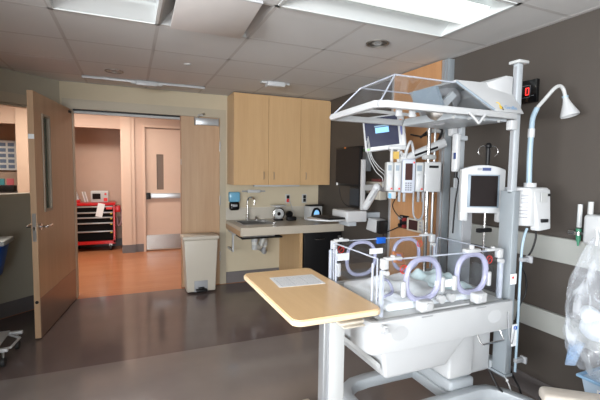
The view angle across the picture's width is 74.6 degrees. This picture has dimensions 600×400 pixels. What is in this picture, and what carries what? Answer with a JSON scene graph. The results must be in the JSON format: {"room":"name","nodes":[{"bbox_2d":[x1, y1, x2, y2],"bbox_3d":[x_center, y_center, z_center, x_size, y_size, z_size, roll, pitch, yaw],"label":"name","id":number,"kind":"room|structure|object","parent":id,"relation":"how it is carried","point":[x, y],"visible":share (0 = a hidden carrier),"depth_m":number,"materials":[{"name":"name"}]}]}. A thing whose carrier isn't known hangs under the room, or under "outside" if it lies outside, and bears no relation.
{"room":"hospital room","nodes":[
{"label":"hospital room","id":0,"kind":"room"},
{"bbox_2d":[0,68,59,303],"bbox_3d":[-3.071,-0.137,3.622,0.120,2.640,1.750,3,5,25],"label":"wall","id":1,"kind":"structure","parent":0,"point":[16,279],"depth_m":3.99,"materials":[{"name":"grey paint"}]},
{"bbox_2d":[0,295,33,318],"bbox_3d":[-3.030,1.108,3.686,0.008,0.150,1.750,3,5,25],"label":"baseboard","id":2,"kind":"structure","parent":1,"relation":"attached to","point":[17,306],"depth_m":4.00,"materials":[{"name":"grey plastic"}]},
{"bbox_2d":[0,91,56,197],"bbox_3d":[-3.065,-0.522,3.582,0.150,1.025,1.690,3,5,25],"label":"window","id":3,"kind":"structure","parent":1,"relation":"in","point":[7,97],"depth_m":3.91,"materials":[{"name":"beige paint"}]},
{"bbox_2d":[26,90,76,338],"bbox_3d":[-2.407,0.103,3.881,0.179,2.118,1.130,0,4,-16],"label":"door","id":4,"kind":"structure","parent":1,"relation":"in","point":[52,226],"depth_m":3.68,"materials":[{"name":"brown wood"}]},
{"bbox_2d":[0,124,121,237],"bbox_3d":[-4.282,-0.412,7.293,8.300,2.620,0.100,-1,5,-23],"label":"wall","id":5,"kind":"structure","parent":0,"point":[97,151],"depth_m":7.40,"materials":[{"name":"paint"}]},
{"bbox_2d":[0,140,16,169],"bbox_3d":[-5.233,-0.772,6.768,0.650,0.510,0.049,-1,5,-23],"label":"notice board","id":6,"kind":"object","parent":5,"relation":"attached to","point":[8,159],"visible":0.96,"depth_m":6.82,"materials":[{"name":"paper"}]},
{"bbox_2d":[80,238,143,252],"bbox_3d":[-3.457,0.836,7.392,1.366,0.140,0.580,2,4,21],"label":"baseboard","id":7,"kind":"structure","parent":5,"relation":"attached to","point":[138,247],"depth_m":7.12,"materials":[{"name":"grey plastic"}]},
{"bbox_2d":[0,105,179,243],"bbox_3d":[-3.990,-0.358,6.615,8.300,2.620,0.120,-1,5,-23],"label":"wall","id":8,"kind":"structure","parent":0,"point":[138,122],"depth_m":6.98,"materials":[{"name":"paint"}]},
{"bbox_2d":[15,107,179,251],"bbox_3d":[-3.158,-0.366,6.883,2.960,2.620,0.045,-1,5,-23],"label":"trim","id":9,"kind":"structure","parent":8,"relation":"attached to","point":[126,123],"depth_m":6.89,"materials":[{"name":"paint"}]},
{"bbox_2d":[145,128,180,249],"bbox_3d":[-2.335,-0.194,7.292,0.970,2.200,0.100,-1,5,-23],"label":"door","id":10,"kind":"structure","parent":8,"relation":"in","point":[162,146],"depth_m":7.22,"materials":[{"name":"paint"}]},
{"bbox_2d":[145,127,179,249],"bbox_3d":[-1.505,-0.213,7.736,2.855,2.235,0.050,-1,5,-23],"label":"door frame","id":11,"kind":"structure","parent":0,"point":[145,127],"depth_m":7.27,"materials":[{"name":"paint"}]},
{"bbox_2d":[59,81,317,271],"bbox_3d":[-1.175,-0.218,5.099,3.310,2.640,0.140,-1,5,-23],"label":"wall","id":12,"kind":"structure","parent":0,"point":[243,257],"depth_m":5.18,"materials":[{"name":"beige paint"}]},
{"bbox_2d":[62,98,225,297],"bbox_3d":[-1.828,-0.015,4.833,1.815,2.255,0.162,-1,5,-23],"label":"trim","id":13,"kind":"structure","parent":12,"relation":"attached to","point":[78,106],"depth_m":4.71,"materials":[{"name":"beige paint"}]},
{"bbox_2d":[180,113,220,286],"bbox_3d":[-1.246,0.004,4.979,0.494,2.189,0.104,-1,5,-23],"label":"door","id":14,"kind":"structure","parent":12,"relation":"in","point":[200,144],"depth_m":4.95,"materials":[{"name":"brown wood"}]},
{"bbox_2d":[228,230,235,251],"bbox_3d":[-0.863,0.514,4.990,0.018,0.263,0.388,-1,5,-23],"label":"bracket","id":15,"kind":"object","parent":12,"relation":"attached to","point":[233,234],"visible":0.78,"depth_m":4.93,"materials":[{"name":"white metal"}]},
{"bbox_2d":[228,192,239,209],"bbox_3d":[-0.856,0.015,5.124,0.140,0.240,0.097,-1,5,-23],"label":"soap dispenser","id":16,"kind":"object","parent":12,"relation":"attached to","point":[233,197],"visible":1,"depth_m":5.09,"materials":[{"name":"blue plastic"}]},
{"bbox_2d":[226,267,278,282],"bbox_3d":[-0.635,1.019,5.348,0.740,0.150,0.008,-1,5,-23],"label":"baseboard","id":17,"kind":"structure","parent":12,"relation":"attached to","point":[234,276],"depth_m":5.27,"materials":[{"name":"grey plastic"}]},
{"bbox_2d":[242,190,264,192],"bbox_3d":[-0.615,-0.117,5.255,0.320,0.040,0.029,-1,5,-23],"label":"wall rail","id":18,"kind":"object","parent":12,"relation":"attached to","point":[247,191],"visible":1,"depth_m":5.24,"materials":[{"name":"white plastic"}]},
{"bbox_2d":[227,92,300,184],"bbox_3d":[-0.460,-0.757,5.078,0.875,1.118,0.382,-1,5,-23],"label":"upper cabinet","id":19,"kind":"object","parent":12,"relation":"attached to","point":[264,131],"visible":1,"depth_m":4.92,"materials":[{"name":"brown wood"}]},
{"bbox_2d":[253,185,299,186],"bbox_3d":[-0.305,-0.188,5.138,0.620,0.021,0.080,-1,5,-23],"label":"light","id":20,"kind":"object","parent":19,"relation":"attached to","point":[253,185],"visible":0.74,"depth_m":5.08,"materials":[{"name":"white plastic"}]},
{"bbox_2d":[226,206,303,219],"bbox_3d":[-0.354,0.172,5.397,1.332,0.160,0.015,-1,5,-23],"label":"backsplash","id":21,"kind":"structure","parent":12,"relation":"attached to","point":[262,212],"depth_m":5.31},
{"bbox_2d":[226,206,343,236],"bbox_3d":[-0.206,0.252,5.056,1.332,0.265,0.769,-1,5,-23],"label":"countertop","id":22,"kind":"structure","parent":12,"relation":"attached to","point":[300,225],"depth_m":4.91,"materials":[{"name":"beige laminate"}]},
{"bbox_2d":[246,197,254,219],"bbox_3d":[-0.642,0.112,5.105,0.040,0.315,0.166,-3,6,-44],"label":"faucet","id":23,"kind":"object","parent":22,"relation":"on","point":[253,198],"visible":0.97,"depth_m":5.14,"materials":[{"name":"silver metal"}]},
{"bbox_2d":[234,219,281,239],"bbox_3d":[-0.537,0.364,4.972,0.515,0.178,0.420,-1,5,-23],"label":"sink","id":24,"kind":"object","parent":22,"relation":"in","point":[241,222],"visible":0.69,"depth_m":4.87,"materials":[{"name":"metal"}]},
{"bbox_2d":[237,220,274,237],"bbox_3d":[-0.571,0.359,4.957,0.406,0.154,0.376,-1,5,-23],"label":"basin","id":25,"kind":"object","parent":24,"relation":"in","point":[242,222],"depth_m":4.94,"materials":[{"name":"metal"}]},
{"bbox_2d":[251,238,267,253],"bbox_3d":[-0.506,0.580,5.133,0.155,0.278,0.460,1,4,9],"label":"sink drain","id":26,"kind":"object","parent":24,"relation":"attached to","point":[262,244],"visible":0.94,"depth_m":5.04,"materials":[{"name":"white plastic"}]},
{"bbox_2d":[270,205,285,220],"bbox_3d":[-0.284,0.168,5.180,0.180,0.202,0.150,-1,5,-23],"label":"scale","id":27,"kind":"object","parent":22,"relation":"on","point":[278,213],"visible":1,"depth_m":5.15,"materials":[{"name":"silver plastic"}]},
{"bbox_2d":[286,211,296,220],"bbox_3d":[-0.116,0.206,5.184,0.130,0.130,0.080,-1,5,-23],"label":"tape dispenser","id":28,"kind":"object","parent":22,"relation":"on","point":[289,214],"visible":1,"depth_m":5.17,"materials":[{"name":"black plastic"}]},
{"bbox_2d":[304,204,323,220],"bbox_3d":[0.198,0.166,5.269,0.240,0.205,0.172,-2,5,-31],"label":"monitor","id":29,"kind":"object","parent":22,"relation":"on","point":[310,210],"visible":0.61,"depth_m":5.20,"materials":[{"name":"white plastic"}]},
{"bbox_2d":[285,194,289,202],"bbox_3d":[-0.168,-0.018,5.460,0.072,0.125,0.019,-1,5,-23],"label":"wall outlet","id":30,"kind":"object","parent":12,"relation":"attached to","point":[287,196],"visible":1,"depth_m":5.45,"materials":[{"name":"white plastic"}]},
{"bbox_2d":[302,194,306,202],"bbox_3d":[0.062,-0.022,5.559,0.072,0.125,0.019,-1,5,-23],"label":"wall outlet","id":31,"kind":"object","parent":12,"relation":"attached to","point":[304,196],"visible":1,"depth_m":5.55,"materials":[{"name":"white plastic"}]},
{"bbox_2d":[300,98,330,184],"bbox_3d":[0.142,-0.768,5.336,0.434,1.118,0.382,-1,5,-23],"label":"upper cabinet","id":32,"kind":"object","parent":12,"relation":"attached to","point":[315,114],"visible":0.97,"depth_m":5.18,"materials":[{"name":"brown wood"}]},
{"bbox_2d":[0,245,537,399],"bbox_3d":[-1.631,1.425,1.321,8.400,0.100,13.700,-1,5,-23],"label":"floor","id":33,"kind":"structure","parent":0,"point":[226,342],"depth_m":3.30,"materials":[{"name":"laminate"}]},
{"bbox_2d":[0,236,13,274],"bbox_3d":[-2.767,0.774,3.389,0.465,0.865,0.320,-1,5,-23],"label":"bin","id":34,"kind":"object","parent":33,"relation":"on","point":[4,241],"visible":1,"depth_m":3.45,"materials":[{"name":"blue plastic"}]},
{"bbox_2d":[0,330,22,366],"bbox_3d":[-2.426,1.164,3.029,0.454,0.150,0.386,-1,5,-23],"label":"dolly","id":35,"kind":"object","parent":33,"relation":"on","point":[3,334],"visible":1,"depth_m":3.12,"materials":[{"name":"white plastic"}]},
{"bbox_2d":[77,201,120,249],"bbox_3d":[-3.732,0.475,7.227,0.810,0.874,0.444,-1,5,-23],"label":"cart","id":36,"kind":"object","parent":33,"relation":"on","point":[92,229],"visible":0.67,"depth_m":7.05,"materials":[{"name":"red metal"}]},
{"bbox_2d":[76,191,80,202],"bbox_3d":[-4.005,-0.070,7.025,0.155,0.234,0.200,-1,5,-23],"label":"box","id":37,"kind":"object","parent":36,"relation":"on","point":[78,198],"visible":0.29,"depth_m":6.97,"materials":[{"name":"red plastic"}]},
{"bbox_2d":[90,190,108,202],"bbox_3d":[-3.647,-0.065,7.185,0.290,0.209,0.230,-1,5,-23],"label":"defibrillator","id":38,"kind":"object","parent":36,"relation":"on","point":[97,196],"visible":1,"depth_m":7.09,"materials":[{"name":"white plastic"}]},
{"bbox_2d":[96,203,104,216],"bbox_3d":[-3.564,0.182,7.027,0.158,0.258,0.004,-1,5,-23],"label":"sheet","id":39,"kind":"object","parent":36,"relation":"hanging from","point":[100,208],"visible":1,"depth_m":7.03,"materials":[{"name":"paper"}]},
{"bbox_2d":[116,207,121,225],"bbox_3d":[-3.328,0.299,7.262,0.120,0.378,0.047,0,4,-7],"label":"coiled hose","id":40,"kind":"object","parent":36,"relation":"hanging from","point":[117,221],"visible":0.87,"depth_m":7.25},
{"bbox_2d":[180,232,218,291],"bbox_3d":[-1.226,0.759,4.827,0.430,0.688,0.320,-1,5,-23],"label":"trash can","id":41,"kind":"object","parent":33,"relation":"on","point":[199,250],"visible":1,"depth_m":4.74,"materials":[{"name":"beige plastic"}]},
{"bbox_2d":[279,233,302,269],"bbox_3d":[-0.129,0.743,5.161,0.040,0.743,0.709,-1,5,-23],"label":"panel","id":42,"kind":"object","parent":33,"relation":"on","point":[290,245],"visible":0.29,"depth_m":5.09,"materials":[{"name":"brown wood"}]},
{"bbox_2d":[244,268,379,399],"bbox_3d":[0.019,0.912,2.209,0.468,0.839,0.900,-1,5,-23],"label":"table","id":43,"kind":"object","parent":33,"relation":"on","point":[330,305],"visible":1,"depth_m":1.88,"materials":[{"name":"laminate"}]},
{"bbox_2d":[270,274,324,287],"bbox_3d":[-0.019,0.479,2.345,0.280,0.002,0.210,-1,4,-20],"label":"sheet","id":44,"kind":"object","parent":43,"relation":"on","point":[310,279],"visible":1,"depth_m":2.34,"materials":[{"name":"paper"}]},
{"bbox_2d":[302,231,340,280],"bbox_3d":[0.153,0.745,5.237,0.520,0.735,0.734,-1,5,-23],"label":"refrigerator","id":45,"kind":"object","parent":33,"relation":"on","point":[316,246],"visible":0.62,"depth_m":4.90,"materials":[{"name":"black plastic"}]},
{"bbox_2d":[328,59,533,399],"bbox_3d":[0.733,0.269,2.343,1.099,2.121,0.771,-1,4,-19],"label":"incubator","id":46,"kind":"object","parent":33,"relation":"on","point":[432,339],"visible":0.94,"depth_m":2.22,"materials":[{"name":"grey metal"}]},
{"bbox_2d":[392,251,404,263],"bbox_3d":[0.645,0.379,2.581,0.114,0.094,0.045,-2,5,-35],"label":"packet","id":47,"kind":"object","parent":46,"relation":"in","point":[395,253],"visible":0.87,"depth_m":2.57,"materials":[{"name":"orange plastic"}]},
{"bbox_2d":[347,272,451,302],"bbox_3d":[0.570,0.487,2.293,0.453,0.055,0.432,-2,5,-29],"label":"blanket","id":48,"kind":"object","parent":46,"relation":"on","point":[417,287],"visible":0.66,"depth_m":2.24,"materials":[{"name":"white fabric"}]},
{"bbox_2d":[410,268,473,289],"bbox_3d":[0.856,0.475,2.437,0.247,0.069,0.371,0,4,-15],"label":"pad","id":49,"kind":"object","parent":46,"relation":"on","point":[429,277],"visible":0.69,"depth_m":2.44,"materials":[{"name":"white fabric"}]},
{"bbox_2d":[402,113,506,128],"bbox_3d":[0.905,-0.481,2.350,0.368,0.058,0.460,-1,5,-23],"label":"tray","id":50,"kind":"object","parent":46,"relation":"on","point":[440,120],"depth_m":2.29,"materials":[{"name":"grey metal"}]},
{"bbox_2d":[488,369,521,393],"bbox_3d":[1.247,1.055,2.372,0.190,0.239,0.100,0,4,-9],"label":"power cord","id":51,"kind":"object","parent":46,"relation":"hanging from","point":[489,370],"visible":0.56,"depth_m":2.39,"materials":[{"name":"black plastic"}]},
{"bbox_2d":[508,312,515,343],"bbox_3d":[1.210,0.723,2.242,0.115,0.195,0.019,-3,5,-39],"label":"cable","id":52,"kind":"object","parent":46,"relation":"attached to","point":[508,312],"visible":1,"depth_m":2.21,"materials":[{"name":"grey plastic"}]},
{"bbox_2d":[514,84,579,371],"bbox_3d":[1.413,0.167,2.349,0.366,1.683,0.183,0,4,-5],"label":"lamp","id":53,"kind":"object","parent":46,"relation":"attached to","point":[534,207],"visible":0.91,"depth_m":2.27,"materials":[{"name":"white plastic"}]},
{"bbox_2d":[515,231,536,321],"bbox_3d":[1.349,0.450,2.354,0.101,0.577,0.024,1,4,3],"label":"cable","id":54,"kind":"object","parent":53,"relation":"hanging from","point":[535,239],"visible":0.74,"depth_m":2.35,"materials":[{"name":"black plastic"}]},
{"bbox_2d":[539,386,599,399],"bbox_3d":[1.245,1.101,1.261,0.690,0.634,0.730,2,4,16],"label":"recliner","id":55,"kind":"object","parent":33,"relation":"on","point":[545,393],"visible":1,"depth_m":1.60,"materials":[{"name":"beige leather"}]},
{"bbox_2d":[0,0,599,100],"bbox_3d":[-0.713,-0.954,-0.317,6.710,0.031,10.320,-1,5,-23],"label":"ceiling","id":56,"kind":"structure","parent":0,"point":[320,57],"depth_m":3.06,"materials":[{"name":"tile"}]},
{"bbox_2d":[0,52,80,74],"bbox_3d":[-2.378,-1.250,3.631,0.575,0.002,0.570,-1,5,-23],"label":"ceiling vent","id":57,"kind":"object","parent":56,"relation":"in","point":[18,61],"visible":1,"depth_m":3.60,"materials":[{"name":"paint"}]},
{"bbox_2d":[45,0,162,24],"bbox_3d":[-0.974,-1.165,1.911,0.610,0.131,1.220,-1,5,-23],"label":"ceiling light","id":58,"kind":"object","parent":56,"relation":"attached to","point":[140,11],"visible":1,"depth_m":2.41,"materials":[{"name":"white plastic"}]},
{"bbox_2d":[104,69,123,73],"bbox_3d":[-1.815,-1.254,3.846,0.169,0.011,0.169,-1,5,-23],"label":"recessed light","id":59,"kind":"object","parent":56,"relation":"in","point":[105,70],"visible":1,"depth_m":3.85,"materials":[{"name":"silver metal"}]},
{"bbox_2d":[82,75,204,88],"bbox_3d":[-1.661,-1.260,4.272,1.240,0.055,0.080,-1,5,-23],"label":"ceiling bar","id":60,"kind":"object","parent":56,"relation":"attached to","point":[137,82],"visible":1,"depth_m":4.23,"materials":[{"name":"white plastic"}]},
{"bbox_2d":[160,0,273,38],"bbox_3d":[-0.525,-1.154,2.413,0.586,0.165,0.632,-1,5,-23],"label":"ceiling vent","id":61,"kind":"object","parent":56,"relation":"in","point":[227,18],"visible":1,"depth_m":2.37,"materials":[{"name":"white plastic"}]},
{"bbox_2d":[260,81,289,88],"bbox_3d":[-0.269,-1.242,4.251,0.320,0.050,0.120,-1,5,-23],"label":"ceiling fitting","id":62,"kind":"object","parent":56,"relation":"attached to","point":[270,84],"visible":1,"depth_m":4.21,"materials":[{"name":"white plastic"}]},
{"bbox_2d":[366,39,388,47],"bbox_3d":[0.571,-1.153,2.906,0.169,0.011,0.169,-1,5,-23],"label":"recessed light","id":63,"kind":"object","parent":56,"relation":"in","point":[385,42],"visible":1,"depth_m":2.91,"materials":[{"name":"silver metal"}]},
{"bbox_2d":[277,0,519,37],"bbox_3d":[0.548,-1.168,2.233,1.220,0.131,0.610,-1,5,-23],"label":"ceiling light","id":64,"kind":"object","parent":56,"relation":"attached to","point":[435,18],"visible":0.99,"depth_m":2.37,"materials":[{"name":"white plastic"}]},
{"bbox_2d":[318,8,599,391],"bbox_3d":[2.298,0.124,1.065,0.120,2.640,10.320,-1,5,-23],"label":"wall","id":65,"kind":"structure","parent":0,"point":[566,152],"depth_m":2.56,"materials":[{"name":"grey paint"}]},
{"bbox_2d":[306,208,379,225],"bbox_3d":[0.464,0.184,4.161,0.808,0.160,0.369,-1,5,-23],"label":"shelf","id":66,"kind":"object","parent":65,"relation":"attached to","point":[351,215],"visible":0.86,"depth_m":4.07,"materials":[{"name":"white plastic"}]},
{"bbox_2d":[306,216,345,221],"bbox_3d":[0.253,0.195,4.071,0.349,0.014,0.369,-1,5,-23],"label":"keyboard tray","id":67,"kind":"object","parent":66,"relation":"on","point":[309,218],"depth_m":3.98,"materials":[{"name":"white plastic"}]},
{"bbox_2d":[312,215,344,219],"bbox_3d":[0.295,0.176,4.098,0.210,0.020,0.300,-2,5,-33],"label":"keyboard","id":68,"kind":"object","parent":66,"relation":"on","point":[327,217],"visible":1,"depth_m":4.03,"materials":[{"name":"black plastic"}]},
{"bbox_2d":[349,186,368,207],"bbox_3d":[0.701,-0.034,4.306,0.252,0.230,0.220,-1,5,-23],"label":"computer","id":69,"kind":"object","parent":66,"relation":"on","point":[354,196],"visible":0.56,"depth_m":4.25,"materials":[{"name":"black plastic"}]},
{"bbox_2d":[360,159,372,209],"bbox_3d":[0.760,-0.159,4.136,0.274,0.525,0.040,-1,5,-23],"label":"post","id":70,"kind":"object","parent":66,"relation":"on","point":[363,187],"visible":0.85,"depth_m":4.07,"materials":[{"name":"white metal"}]},
{"bbox_2d":[335,146,362,186],"bbox_3d":[0.640,-0.373,4.406,0.273,0.430,0.540,-1,5,-23],"label":"computer monitor","id":71,"kind":"object","parent":65,"relation":"attached to","point":[348,159],"visible":0.94,"depth_m":4.31,"materials":[{"name":"black plastic"}]},
{"bbox_2d":[363,147,370,170],"bbox_3d":[0.729,-0.459,4.465,0.061,0.265,0.190,-1,5,-23],"label":"dispenser","id":72,"kind":"object","parent":65,"relation":"attached to","point":[365,155],"visible":0.3,"depth_m":4.38,"materials":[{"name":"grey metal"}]},
{"bbox_2d":[366,179,386,199],"bbox_3d":[0.816,-0.117,4.223,0.102,0.220,0.270,-1,5,-23],"label":"sharps container","id":73,"kind":"object","parent":65,"relation":"attached to","point":[381,195],"visible":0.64,"depth_m":4.12,"materials":[{"name":"beige plastic"}]},
{"bbox_2d":[366,217,387,233],"bbox_3d":[0.830,0.266,4.097,0.187,0.152,0.242,-1,5,-23],"label":"box","id":74,"kind":"object","parent":65,"relation":"attached to","point":[375,224],"visible":0.84,"depth_m":4.02,"materials":[{"name":"white plastic"}]},
{"bbox_2d":[386,58,454,274],"bbox_3d":[1.075,0.026,3.644,0.089,2.426,0.725,-1,5,-23],"label":"panel","id":75,"kind":"object","parent":65,"relation":"attached to","point":[443,69],"visible":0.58,"depth_m":3.52,"materials":[{"name":"laminate"}]},
{"bbox_2d":[362,183,387,209],"bbox_3d":[0.803,-0.030,3.604,0.457,0.254,0.193,-1,5,-23],"label":"support arm","id":76,"kind":"object","parent":75,"relation":"attached to","point":[376,187],"visible":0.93,"depth_m":3.50,"materials":[{"name":"white plastic"}]},
{"bbox_2d":[398,215,408,228],"bbox_3d":[0.974,0.209,3.741,0.044,0.125,0.125,-1,5,-23],"label":"outlet","id":77,"kind":"object","parent":75,"relation":"attached to","point":[403,221],"visible":0.89,"depth_m":3.73,"materials":[{"name":"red plastic"}]},
{"bbox_2d":[407,217,423,233],"bbox_3d":[1.050,0.230,3.571,0.038,0.120,0.230,-1,5,-23],"label":"controller","id":78,"kind":"object","parent":75,"relation":"attached to","point":[413,225],"visible":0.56,"depth_m":3.56,"materials":[{"name":"beige plastic"}]},
{"bbox_2d":[422,128,444,270],"bbox_3d":[1.098,0.021,3.275,0.200,1.250,0.070,-1,5,-23],"label":"pole","id":79,"kind":"object","parent":75,"relation":"attached to","point":[427,156],"visible":0.7,"depth_m":3.24,"materials":[{"name":"silver metal"}]},
{"bbox_2d":[384,140,440,240],"bbox_3d":[0.923,-0.069,3.246,0.439,0.832,0.159,1,4,3],"label":"pump","id":80,"kind":"object","parent":79,"relation":"attached to","point":[408,175],"visible":0.98,"depth_m":3.19,"materials":[{"name":"white plastic"}]},
{"bbox_2d":[389,138,446,161],"bbox_3d":[0.953,-0.398,3.252,0.495,0.226,0.141,2,4,10],"label":"articulated arm","id":81,"kind":"object","parent":79,"relation":"attached to","point":[439,144],"visible":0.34,"depth_m":3.21},
{"bbox_2d":[363,114,406,152],"bbox_3d":[0.710,-0.561,3.314,0.369,0.327,0.149,2,4,14],"label":"patient monitor","id":82,"kind":"object","parent":81,"relation":"attached to","point":[381,136],"visible":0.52,"depth_m":3.25,"materials":[{"name":"white plastic"}]},
{"bbox_2d":[366,141,382,187],"bbox_3d":[0.630,-0.297,3.296,0.176,0.391,0.032,-1,4,-20],"label":"cable","id":83,"kind":"object","parent":82,"relation":"hanging from","point":[366,141],"visible":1,"depth_m":3.28,"materials":[{"name":"white plastic"}]},
{"bbox_2d":[367,138,383,185],"bbox_3d":[0.638,-0.307,3.299,0.172,0.411,0.031,-1,4,-20],"label":"cable","id":84,"kind":"object","parent":82,"relation":"hanging from","point":[367,138],"visible":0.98,"depth_m":3.28,"materials":[{"name":"white plastic"}]},
{"bbox_2d":[410,129,440,136],"bbox_3d":[1.038,-0.557,3.228,0.283,0.084,0.020,0,4,-9],"label":"cable","id":85,"kind":"object","parent":79,"relation":"attached to","point":[440,129],"visible":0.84,"depth_m":3.22,"materials":[{"name":"black plastic"}]},
{"bbox_2d":[420,129,442,139],"bbox_3d":[1.081,-0.561,3.247,0.190,0.164,0.038,1,4,3],"label":"hose","id":86,"kind":"object","parent":79,"relation":"attached to","point":[441,133],"visible":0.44,"depth_m":3.24,"materials":[{"name":"black plastic"}]},
{"bbox_2d":[343,279,551,399],"bbox_3d":[2.384,1.407,0.756,0.008,0.130,9.300,-1,5,-23],"label":"baseboard","id":87,"kind":"structure","parent":65,"relation":"attached to","point":[527,383],"depth_m":2.70,"materials":[{"name":"grey plastic"}]},
{"bbox_2d":[512,78,539,104],"bbox_3d":[1.517,-0.725,2.657,0.032,0.150,0.185,-1,5,-23],"label":"wall display","id":88,"kind":"object","parent":65,"relation":"attached to","point":[530,88],"visible":0.76,"depth_m":2.61,"materials":[{"name":"black plastic"}]},
{"bbox_2d":[469,284,599,352],"bbox_3d":[2.744,0.995,-0.126,0.030,0.140,7.460,-1,5,-23],"label":"trim","id":89,"kind":"structure","parent":65,"relation":"attached to","point":[563,327],"depth_m":2.49,"materials":[{"name":"beige plastic"}]},
{"bbox_2d":[471,223,599,270],"bbox_3d":[2.750,0.518,-0.161,0.030,0.155,7.460,-1,5,-23],"label":"trim","id":90,"kind":"structure","parent":65,"relation":"attached to","point":[552,248],"depth_m":2.49,"materials":[{"name":"beige plastic"}]},
{"bbox_2d":[567,204,582,245],"bbox_3d":[1.652,0.147,2.309,0.086,0.245,0.115,-1,5,-23],"label":"flowmeter","id":91,"kind":"object","parent":65,"relation":"attached to","point":[578,232],"visible":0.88,"depth_m":2.29,"materials":[{"name":"white plastic"}]},
{"bbox_2d":[571,229,598,296],"bbox_3d":[1.581,0.536,2.059,0.352,0.737,0.376,-1,5,-23],"label":"plastic bag","id":92,"kind":"object","parent":65,"relation":"hanging from","point":[596,230],"visible":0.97,"depth_m":2.10,"materials":[{"name":"clear plastic"}]},
{"bbox_2d":[579,305,599,341],"bbox_3d":[1.566,0.625,2.026,0.196,0.224,0.202,-1,5,-23],"label":"linens","id":93,"kind":"object","parent":92,"relation":"in","point":[589,325],"visible":1,"depth_m":2.02,"materials":[{"name":"white fabric"}]},
{"bbox_2d":[583,202,599,245],"bbox_3d":[1.680,0.133,2.200,0.119,0.240,0.125,-1,5,-23],"label":"suction regulator","id":94,"kind":"object","parent":65,"relation":"attached to","point":[591,221],"visible":0.94,"depth_m":2.20,"materials":[{"name":"white plastic"}]},
{"bbox_2d":[576,366,599,393],"bbox_3d":[1.624,0.969,1.974,0.278,0.115,0.303,-1,5,-23],"label":"tub","id":95,"kind":"object","parent":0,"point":[590,378],"visible":0.74,"depth_m":2.02,"materials":[{"name":"plastic"}]},
{"bbox_3d":[-6.178,0.463,5.738,3.560,1.050,0.120,-1,5,-23],"label":"wall","id":96,"kind":"structure","parent":0,"visible":0},
{"bbox_3d":[-6.133,-0.094,5.839,3.340,0.043,0.550,-1,5,-23],"label":"countertop","id":97,"kind":"structure","parent":96,"relation":"on","visible":0},
{"bbox_2d":[0,179,4,184],"bbox_3d":[-4.976,-0.255,6.559,0.100,0.204,0.020,-1,5,-23],"label":"folder","id":98,"kind":"object","parent":97,"relation":"on","point":[2,181],"visible":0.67,"depth_m":6.56,"materials":[{"name":"teal paper"}]},
{"bbox_2d":[0,185,16,191],"bbox_3d":[-4.743,-0.186,6.348,0.260,0.104,0.200,-1,5,-23],"label":"desk tray","id":99,"kind":"object","parent":97,"relation":"on","point":[3,188],"visible":1,"depth_m":6.28,"materials":[{"name":"black plastic"}]},
{"bbox_2d":[7,179,13,184],"bbox_3d":[-4.856,-0.257,6.610,0.100,0.204,0.020,-1,5,-23],"label":"folder","id":100,"kind":"object","parent":97,"relation":"on","point":[9,181],"visible":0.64,"depth_m":6.60,"materials":[{"name":"pink paper"}]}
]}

